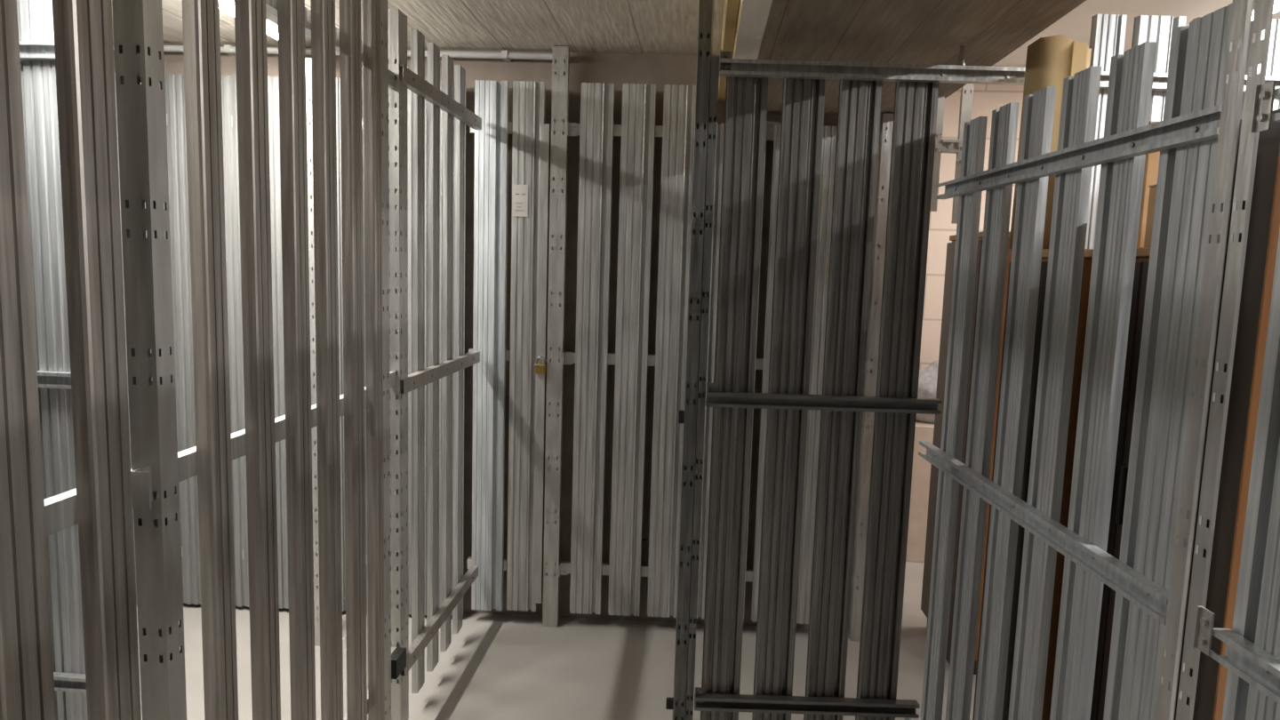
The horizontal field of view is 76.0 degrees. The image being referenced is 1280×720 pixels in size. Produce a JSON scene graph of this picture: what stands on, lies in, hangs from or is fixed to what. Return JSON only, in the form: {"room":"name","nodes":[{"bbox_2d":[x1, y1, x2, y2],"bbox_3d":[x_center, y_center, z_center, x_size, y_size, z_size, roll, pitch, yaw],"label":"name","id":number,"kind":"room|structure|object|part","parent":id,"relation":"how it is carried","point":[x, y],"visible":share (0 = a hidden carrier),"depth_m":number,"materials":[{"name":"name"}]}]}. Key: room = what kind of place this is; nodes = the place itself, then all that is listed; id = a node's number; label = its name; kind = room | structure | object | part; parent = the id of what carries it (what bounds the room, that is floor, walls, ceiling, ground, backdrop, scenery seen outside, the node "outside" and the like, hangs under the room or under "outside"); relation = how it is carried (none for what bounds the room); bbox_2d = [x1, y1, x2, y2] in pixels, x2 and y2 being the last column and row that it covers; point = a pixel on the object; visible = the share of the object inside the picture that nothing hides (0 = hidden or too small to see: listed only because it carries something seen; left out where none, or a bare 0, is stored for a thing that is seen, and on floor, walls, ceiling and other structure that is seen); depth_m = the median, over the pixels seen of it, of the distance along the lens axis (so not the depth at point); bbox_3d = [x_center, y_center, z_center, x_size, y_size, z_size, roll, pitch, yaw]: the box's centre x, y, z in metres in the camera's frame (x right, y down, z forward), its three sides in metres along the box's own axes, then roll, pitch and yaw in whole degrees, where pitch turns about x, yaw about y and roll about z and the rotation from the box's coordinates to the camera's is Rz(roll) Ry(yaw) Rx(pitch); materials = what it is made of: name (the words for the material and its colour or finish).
{"room":"basement storage room","nodes":[
{"label":"basement storage room","id":0,"kind":"room"},
{"bbox_2d":[111,0,724,55],"bbox_3d":[-1.581,-1.108,0.196,3.535,0.400,6.397,2,7,4],"label":"ceiling","id":1,"kind":"structure","parent":0,"point":[639,27],"depth_m":2.88,"materials":[{"name":"wood"}]},
{"bbox_2d":[218,0,234,16],"bbox_3d":[-1.276,-1.137,2.575,0.098,0.065,0.163,2,7,4],"label":"lamp","id":2,"kind":"object","parent":1,"relation":"attached to","point":[227,6],"depth_m":2.63,"materials":[{"name":"white"}]},
{"bbox_2d":[266,10,278,39],"bbox_3d":[-1.238,-1.157,2.759,0.145,0.065,0.332,2,7,4],"label":"lamp","id":3,"kind":"object","parent":1,"relation":"attached to","point":[271,20],"depth_m":2.87,"materials":[{"name":"white"}]},
{"bbox_2d":[112,42,880,628],"bbox_3d":[-1.034,-0.294,3.475,4.230,2.730,0.200,2,7,2],"label":"wall","id":4,"kind":"structure","parent":0,"point":[618,69],"depth_m":3.33,"materials":[{"name":"brown concrete"}]},
{"bbox_2d":[112,44,551,62],"bbox_3d":[-1.626,-1.231,3.259,2.602,0.028,0.064,2,7,2],"label":"conduit","id":5,"kind":"object","parent":4,"relation":"attached to","point":[506,56],"visible":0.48,"depth_m":3.20,"materials":[{"name":"silver metal"}]},
{"bbox_2d":[718,0,739,102],"bbox_3d":[0.265,-1.015,2.429,0.030,0.178,1.580,2,7,4],"label":"trim","id":6,"kind":"structure","parent":4,"relation":"attached to","point":[731,7],"depth_m":2.31,"materials":[{"name":"beige wood"}]},
{"bbox_2d":[731,0,772,59],"bbox_3d":[0.314,-0.989,2.428,0.066,0.226,1.580,2,7,4],"label":"trim","id":7,"kind":"structure","parent":4,"relation":"attached to","point":[753,15],"depth_m":2.07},
{"bbox_2d":[136,561,975,719],"bbox_3d":[0.029,1.428,1.167,6.800,0.100,8.000,2,7,4],"label":"floor","id":8,"kind":"structure","parent":0,"point":[497,667],"depth_m":3.06,"materials":[{"name":"grey concrete"}]},
{"bbox_2d":[16,0,87,719],"bbox_3d":[-2.185,-0.012,2.332,1.310,2.240,0.046,2,7,4],"label":"slatted fence","id":9,"kind":"object","parent":8,"relation":"on","point":[35,17],"visible":0.45,"depth_m":2.29,"materials":[{"name":"metal"}]},
{"bbox_3d":[-2.165,-0.847,2.227,1.300,0.043,0.026,2,7,4],"label":"rail","id":10,"kind":"part","parent":9,"relation":"part of","materials":[{"name":"metal"}]},
{"bbox_3d":[-2.192,0.034,2.328,1.300,0.043,0.026,2,7,4],"label":"rail","id":11,"kind":"part","parent":9,"relation":"part of","materials":[{"name":"metal"}]},
{"bbox_3d":[-2.219,0.919,2.429,1.300,0.043,0.026,2,7,4],"label":"rail","id":12,"kind":"part","parent":9,"relation":"part of","materials":[{"name":"metal"}]},
{"bbox_2d":[0,0,186,719],"bbox_3d":[-0.883,0.283,0.246,0.062,2.328,2.291,2,7,4],"label":"slatted fence","id":13,"kind":"object","parent":8,"relation":"on","point":[104,498],"visible":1,"depth_m":1.19,"materials":[{"name":"metal"}]},
{"bbox_3d":[-0.902,0.325,0.229,0.030,0.043,2.245,2,7,4],"label":"rail","id":14,"kind":"part","parent":13,"relation":"part of","materials":[{"name":"metal"}]},
{"bbox_3d":[-0.804,0.158,1.359,0.049,2.328,0.046,2,7,4],"label":"post","id":15,"kind":"part","parent":13,"relation":"part of","materials":[{"name":"metal"}]},
{"bbox_2d":[177,0,391,719],"bbox_3d":[-0.763,0.102,1.853,0.059,2.328,0.935,2,7,4],"label":"slatted fence","id":16,"kind":"object","parent":8,"relation":"on","point":[364,43],"visible":0.99,"depth_m":1.78,"materials":[{"name":"metal"}]},
{"bbox_3d":[-0.780,0.145,1.831,0.030,0.043,0.878,2,7,4],"label":"rail","id":17,"kind":"part","parent":16,"relation":"part of","materials":[{"name":"metal"}]},
{"bbox_3d":[-0.753,-0.747,1.728,0.030,0.043,0.878,2,7,4],"label":"rail","id":18,"kind":"part","parent":16,"relation":"part of","materials":[{"name":"metal"}]},
{"bbox_3d":[-0.807,1.019,1.931,0.030,0.043,0.878,2,7,4],"label":"rail","id":19,"kind":"part","parent":16,"relation":"part of","materials":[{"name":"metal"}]},
{"bbox_3d":[-0.733,0.053,2.289,0.049,2.328,0.055,2,7,4],"label":"post","id":20,"kind":"part","parent":16,"relation":"part of","materials":[{"name":"metal"}]},
{"bbox_2d":[114,72,466,615],"bbox_3d":[-1.761,-0.043,3.365,2.105,2.177,0.039,2,7,2],"label":"slatted fence","id":21,"kind":"object","parent":8,"relation":"on","point":[174,84],"visible":0.09,"depth_m":3.33,"materials":[{"name":"metal"}]},
{"bbox_3d":[-1.735,-0.953,3.264,2.100,0.043,0.030,2,7,2],"label":"rail","id":22,"kind":"part","parent":21,"relation":"part of","materials":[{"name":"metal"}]},
{"bbox_3d":[-1.789,0.813,3.467,2.100,0.043,0.030,2,7,2],"label":"rail","id":23,"kind":"part","parent":21,"relation":"part of","materials":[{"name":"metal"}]},
{"bbox_2d":[305,58,319,646],"bbox_3d":[-1.225,0.013,3.072,0.044,2.200,0.040,2,7,4],"label":"post","id":24,"kind":"object","parent":8,"relation":"on","point":[308,78],"visible":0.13,"depth_m":3.04,"materials":[{"name":"metal"}]},
{"bbox_2d":[388,8,481,719],"bbox_3d":[-0.692,0.064,2.792,0.060,2.195,0.935,2,7,4],"label":"slatted fence","id":25,"kind":"object","parent":8,"relation":"on","point":[404,657],"visible":0.86,"depth_m":2.70,"materials":[{"name":"metal"}]},
{"bbox_3d":[-0.728,0.101,2.458,0.040,2.195,0.070,2,7,4],"label":"post","id":26,"kind":"part","parent":25,"relation":"part of","materials":[{"name":"metal"}]},
{"bbox_3d":[-0.650,-0.859,2.736,0.030,0.043,0.835,2,7,4],"label":"rail","id":27,"kind":"part","parent":25,"relation":"part of","materials":[{"name":"metal"}]},
{"bbox_3d":[-0.703,0.906,2.938,0.030,0.043,0.835,2,7,4],"label":"rail","id":28,"kind":"part","parent":25,"relation":"part of","materials":[{"name":"metal"}]},
{"bbox_3d":[-0.677,0.032,2.838,0.030,0.043,0.835,2,7,4],"label":"rail","id":29,"kind":"part","parent":25,"relation":"part of","materials":[{"name":"metal"}]},
{"bbox_2d":[467,80,512,610],"bbox_3d":[-0.611,-0.022,3.317,0.165,2.140,0.047,2,7,2],"label":"slatted fence","id":30,"kind":"object","parent":8,"relation":"on","point":[492,98],"visible":0.88,"depth_m":3.29,"materials":[{"name":"metal"}]},
{"bbox_3d":[-0.637,0.852,3.426,0.165,0.043,0.030,2,7,2],"label":"rail","id":31,"kind":"part","parent":30,"relation":"part of","materials":[{"name":"metal"}]},
{"bbox_3d":[-0.611,-0.021,3.325,0.165,0.043,0.030,2,7,2],"label":"rail","id":32,"kind":"part","parent":30,"relation":"part of","materials":[{"name":"metal"}]},
{"bbox_3d":[-0.584,-0.913,3.223,0.165,0.043,0.030,2,7,2],"label":"rail","id":33,"kind":"part","parent":30,"relation":"part of","materials":[{"name":"metal"}]},
{"bbox_2d":[542,46,724,627],"bbox_3d":[-0.026,-0.039,3.291,0.687,2.326,0.060,2,7,1],"label":"slatted fence","id":34,"kind":"object","parent":8,"relation":"on","point":[596,130],"visible":0.9,"depth_m":3.27,"materials":[{"name":"metal"}]},
{"bbox_2d":[506,80,549,611],"bbox_3d":[-0.452,-0.018,3.306,0.149,2.135,0.057,2,7,2],"label":"gate","id":35,"kind":"object","parent":34,"relation":"attached to","point":[531,133],"visible":0.98,"depth_m":3.29,"materials":[{"name":"metal"}]},
{"bbox_2d":[512,184,527,216],"bbox_3d":[-0.470,-0.625,3.216,0.060,0.124,0.002,2,7,2],"label":"paper label","id":36,"kind":"object","parent":35,"relation":"attached to","point":[520,192],"visible":1,"depth_m":3.21,"materials":[{"name":"grey"}]},
{"bbox_2d":[534,356,548,374],"bbox_3d":[-0.393,0.021,3.261,0.052,0.072,0.022,2,7,2],"label":"padlock","id":37,"kind":"object","parent":35,"relation":"hanging from","point":[539,368],"visible":1,"depth_m":3.25,"materials":[{"name":"gold metal"}]},
{"bbox_3d":[-0.338,-0.049,3.290,0.062,2.326,0.042,2,7,2],"label":"post","id":38,"kind":"part","parent":34,"relation":"part of","materials":[{"name":"metal"}]},
{"bbox_3d":[-0.022,0.874,3.404,0.622,0.043,0.030,2,7,2],"label":"rail","id":39,"kind":"part","parent":34,"relation":"part of","materials":[{"name":"metal"}]},
{"bbox_3d":[0.005,0.000,3.304,0.622,0.043,0.030,2,7,2],"label":"rail","id":40,"kind":"part","parent":34,"relation":"part of","materials":[{"name":"metal"}]},
{"bbox_3d":[0.032,-0.892,3.201,0.622,0.043,0.030,2,7,2],"label":"rail","id":41,"kind":"part","parent":34,"relation":"part of","materials":[{"name":"metal"}]},
{"bbox_2d":[665,0,712,719],"bbox_3d":[0.133,0.078,2.310,0.056,2.326,0.045,2,7,0],"label":"post","id":42,"kind":"object","parent":8,"relation":"on","point":[688,416],"visible":1,"depth_m":2.28,"materials":[{"name":"metal"}]},
{"bbox_2d":[743,112,893,641],"bbox_3d":[0.639,0.094,3.275,0.643,2.105,0.057,2,7,2],"label":"slatted fence","id":43,"kind":"object","parent":8,"relation":"on","point":[886,124],"visible":0.28,"depth_m":3.24,"materials":[{"name":"metal"}]},
{"bbox_3d":[0.582,0.894,3.382,0.577,0.043,0.030,2,7,2],"label":"rail","id":44,"kind":"part","parent":43,"relation":"part of","materials":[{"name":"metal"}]},
{"bbox_3d":[0.609,0.021,3.282,0.577,0.043,0.030,2,7,2],"label":"rail","id":45,"kind":"part","parent":43,"relation":"part of","materials":[{"name":"metal"}]},
{"bbox_3d":[0.636,-0.871,3.179,0.577,0.043,0.030,2,7,2],"label":"rail","id":46,"kind":"part","parent":43,"relation":"part of","materials":[{"name":"metal"}]},
{"bbox_3d":[0.928,0.105,3.257,0.064,2.105,0.042,2,7,2],"label":"post","id":47,"kind":"part","parent":43,"relation":"part of","materials":[{"name":"metal"}]},
{"bbox_2d":[684,49,1025,719],"bbox_3d":[0.598,0.220,2.307,0.878,2.073,0.065,2,7,0],"label":"slatted fence","id":48,"kind":"object","parent":8,"relation":"on","point":[895,405],"visible":0.94,"depth_m":2.29,"materials":[{"name":"metal"}]},
{"bbox_3d":[0.481,1.002,2.379,0.647,0.039,0.028,2,7,0],"label":"rail","id":49,"kind":"part","parent":48,"relation":"part of","materials":[{"name":"metal"}]},
{"bbox_3d":[0.508,0.119,2.278,0.647,0.039,0.028,2,7,0],"label":"rail","id":50,"kind":"part","parent":48,"relation":"part of","materials":[{"name":"metal"}]},
{"bbox_3d":[0.639,-0.764,2.176,0.855,0.039,0.028,2,7,0],"label":"rail","id":51,"kind":"part","parent":48,"relation":"part of","materials":[{"name":"metal"}]},
{"bbox_2d":[905,420,934,562],"bbox_3d":[1.597,0.686,4.447,0.500,0.720,0.400,2,7,4],"label":"cardboard box","id":52,"kind":"object","parent":8,"relation":"on","point":[924,431],"visible":0.03,"depth_m":4.26,"materials":[{"name":"beige cardboard"}]},
{"bbox_2d":[915,360,938,423],"bbox_3d":[1.600,0.163,4.391,0.382,0.333,0.334,2,7,4],"label":"plastic bag","id":53,"kind":"object","parent":52,"relation":"on","point":[928,377],"visible":0.21,"depth_m":4.29,"materials":[{"name":"white plastic"}]},
{"bbox_2d":[920,232,1012,674],"bbox_3d":[1.441,0.351,3.200,0.504,1.660,0.436,2,7,4],"label":"wardrobe","id":54,"kind":"object","parent":8,"relation":"on","point":[950,246],"visible":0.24,"depth_m":3.18,"materials":[{"name":"orange wood"}]},
{"bbox_3d":[1.225,0.306,3.317,0.017,1.550,0.202,2,7,4],"label":"door","id":55,"kind":"part","parent":54,"relation":"part of","materials":[{"name":"wood"}]},
{"bbox_3d":[1.209,0.330,3.109,0.017,1.550,0.202,2,7,4],"label":"door","id":56,"kind":"part","parent":54,"relation":"part of","materials":[{"name":"brown wood"}]},
{"bbox_2d":[972,248,1093,719],"bbox_3d":[1.207,0.514,2.119,0.544,1.570,0.306,2,7,4],"label":"wardrobe","id":57,"kind":"object","parent":8,"relation":"on","point":[1088,252],"visible":0.04,"depth_m":2.00,"materials":[{"name":"orange wood"}]},
{"bbox_3d":[0.968,0.471,2.205,0.017,1.460,0.137,2,7,4],"label":"door","id":58,"kind":"part","parent":57,"relation":"part of","materials":[{"name":"brown wood"}]},
{"bbox_3d":[0.957,0.487,2.061,0.017,1.460,0.137,2,7,4],"label":"door","id":59,"kind":"part","parent":57,"relation":"part of","materials":[{"name":"brown wood"}]},
{"bbox_2d":[1008,34,1091,249],"bbox_3d":[1.047,-0.543,2.073,0.160,0.526,0.079,3,7,10],"label":"cardboard tube","id":60,"kind":"object","parent":57,"relation":"on","point":[1050,60],"visible":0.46,"depth_m":2.05,"materials":[{"name":"beige cardboard"}]},
{"bbox_2d":[1136,120,1159,247],"bbox_3d":[1.296,-0.391,1.906,0.340,0.280,0.200,2,7,4],"label":"cardboard box","id":61,"kind":"object","parent":57,"relation":"on","point":[1152,160],"visible":0.07,"depth_m":1.82,"materials":[{"name":"brown cardboard"}]},
{"bbox_2d":[902,0,1253,719],"bbox_3d":[0.879,0.164,1.879,0.048,2.300,1.239,2,7,0],"label":"slatted fence","id":62,"kind":"object","parent":8,"relation":"on","point":[1196,139],"visible":0.97,"depth_m":1.63,"materials":[{"name":"metal"}]},
{"bbox_3d":[0.838,1.174,2.014,0.026,0.043,1.203,2,7,0],"label":"rail","id":63,"kind":"part","parent":62,"relation":"part of","materials":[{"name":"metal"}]},
{"bbox_3d":[0.863,0.338,1.918,0.026,0.043,1.203,2,7,0],"label":"rail","id":64,"kind":"part","parent":62,"relation":"part of","materials":[{"name":"metal"}]},
{"bbox_3d":[0.887,-0.430,1.830,0.026,0.043,1.203,2,7,0],"label":"rail","id":65,"kind":"part","parent":62,"relation":"part of","materials":[{"name":"metal"}]},
{"bbox_3d":[0.854,0.232,1.280,0.006,2.300,0.032,2,7,0],"label":"post","id":66,"kind":"part","parent":62,"relation":"part of","materials":[{"name":"metal"}]},
{"bbox_2d":[1090,247,1150,719],"bbox_3d":[1.223,0.557,1.741,0.484,1.570,0.416,2,7,4],"label":"wardrobe","id":67,"kind":"object","parent":8,"relation":"on","point":[1142,253],"visible":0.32,"depth_m":1.72,"materials":[{"name":"orange wood"}]},
{"bbox_3d":[0.996,0.279,1.690,0.018,0.120,0.012,2,7,4],"label":"handle","id":68,"kind":"part","parent":67,"relation":"part of","materials":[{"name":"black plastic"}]},
{"bbox_2d":[1144,184,1156,247],"bbox_3d":[1.229,-0.281,1.591,0.340,0.130,0.260,2,7,4],"label":"cardboard box","id":69,"kind":"object","parent":67,"relation":"on","point":[1153,188],"visible":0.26,"depth_m":1.72,"materials":[{"name":"brown cardboard"}]},
{"bbox_2d":[1084,14,1279,248],"bbox_3d":[1.768,0.164,2.285,1.182,2.140,0.054,2,7,0],"label":"slatted fence","id":70,"kind":"object","parent":8,"relation":"on","point":[1108,32],"visible":0.11,"depth_m":2.18,"materials":[{"name":"metal"}]},
{"bbox_3d":[1.796,-0.724,2.170,1.180,0.039,0.028,2,7,0],"label":"rail","id":71,"kind":"part","parent":70,"relation":"part of","materials":[{"name":"metal"}]},
{"bbox_2d":[1174,108,1279,719],"bbox_3d":[0.934,0.494,1.400,0.036,1.757,0.235,2,7,4],"label":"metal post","id":72,"kind":"object","parent":8,"relation":"on","point":[1264,224],"visible":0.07,"depth_m":1.26,"materials":[{"name":"brown wood"}]},
{"bbox_2d":[1175,0,1279,719],"bbox_3d":[0.862,0.367,0.099,0.057,2.300,2.315,2,7,0],"label":"slatted fence","id":73,"kind":"object","parent":8,"relation":"on","point":[1252,657],"visible":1,"depth_m":1.17,"materials":[{"name":"metal"}]},
{"bbox_3d":[0.851,0.547,0.093,0.026,0.043,2.260,2,7,0],"label":"rail","id":74,"kind":"part","parent":73,"relation":"part of","materials":[{"name":"metal"}]},
{"bbox_3d":[0.874,-0.221,0.005,0.026,0.043,2.260,2,7,0],"label":"rail","id":75,"kind":"part","parent":73,"relation":"part of","materials":[{"name":"metal"}]},
{"bbox_2d":[757,0,1086,117],"bbox_3d":[0.698,-1.182,2.413,0.685,0.620,1.650,2,7,4],"label":"ceiling","id":76,"kind":"structure","parent":0,"point":[925,32],"depth_m":2.08,"materials":[{"name":"beige wood"}]},
{"bbox_2d":[956,45,965,65],"bbox_3d":[0.859,-0.810,2.190,0.021,0.056,0.021,2,7,4],"label":"rod","id":77,"kind":"object","parent":76,"relation":"hanging from","point":[961,58],"visible":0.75,"depth_m":2.18,"materials":[{"name":"metal"}]},
{"bbox_3d":[0.859,-0.810,2.190,0.012,0.056,0.012,2,7,4],"label":"rod","id":78,"kind":"part","parent":77,"relation":"part of","materials":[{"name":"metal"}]},
{"bbox_2d":[919,83,1023,369],"bbox_3d":[2.460,-0.266,4.637,2.580,2.620,0.180,2,7,4],"label":"wall","id":79,"kind":"structure","parent":0,"point":[987,98],"depth_m":4.54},
{"bbox_2d":[992,0,1279,67],"bbox_3d":[1.873,-1.210,0.731,3.265,0.110,8.000,2,7,4],"label":"ceiling","id":80,"kind":"structure","parent":0,"point":[1076,25],"depth_m":3.46,"materials":[{"name":"white paint"}]},
{"bbox_2d":[930,83,974,223],"bbox_3d":[1.077,-0.942,2.794,0.117,0.939,0.030,2,7,2],"label":"frame","id":81,"kind":"object","parent":80,"relation":"hanging from","point":[946,146],"visible":0.46,"depth_m":2.81,"materials":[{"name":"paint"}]},
{"bbox_3d":[1.031,-0.964,2.799,0.023,0.899,0.020,2,7,2],"label":"post","id":82,"kind":"part","parent":81,"relation":"part of","materials":[{"name":"paint"}]},
{"bbox_3d":[1.065,-0.734,2.816,0.057,0.043,0.026,2,7,2],"label":"rail","id":83,"kind":"part","parent":81,"relation":"part of","materials":[{"name":"paint"}]},
{"bbox_3d":[1.119,-0.941,2.798,0.035,0.939,0.020,2,7,2],"label":"post","id":84,"kind":"part","parent":81,"relation":"part of","materials":[{"name":"paint"}]},
{"bbox_2d":[1251,2,1255,20],"bbox_3d":[2.390,-1.388,3.189,0.129,0.065,0.209,2,7,4],"label":"lamp","id":85,"kind":"object","parent":80,"relation":"attached to","point":[1253,3],"depth_m":3.30,"materials":[{"name":"white"}]},
{"bbox_2d":[1272,0,1279,13],"bbox_3d":[2.424,-1.380,3.123,0.097,0.065,0.149,2,7,4],"label":"lamp","id":86,"kind":"object","parent":80,"relation":"attached to","point":[1276,5],"depth_m":3.19,"materials":[{"name":"white"}]}
]}

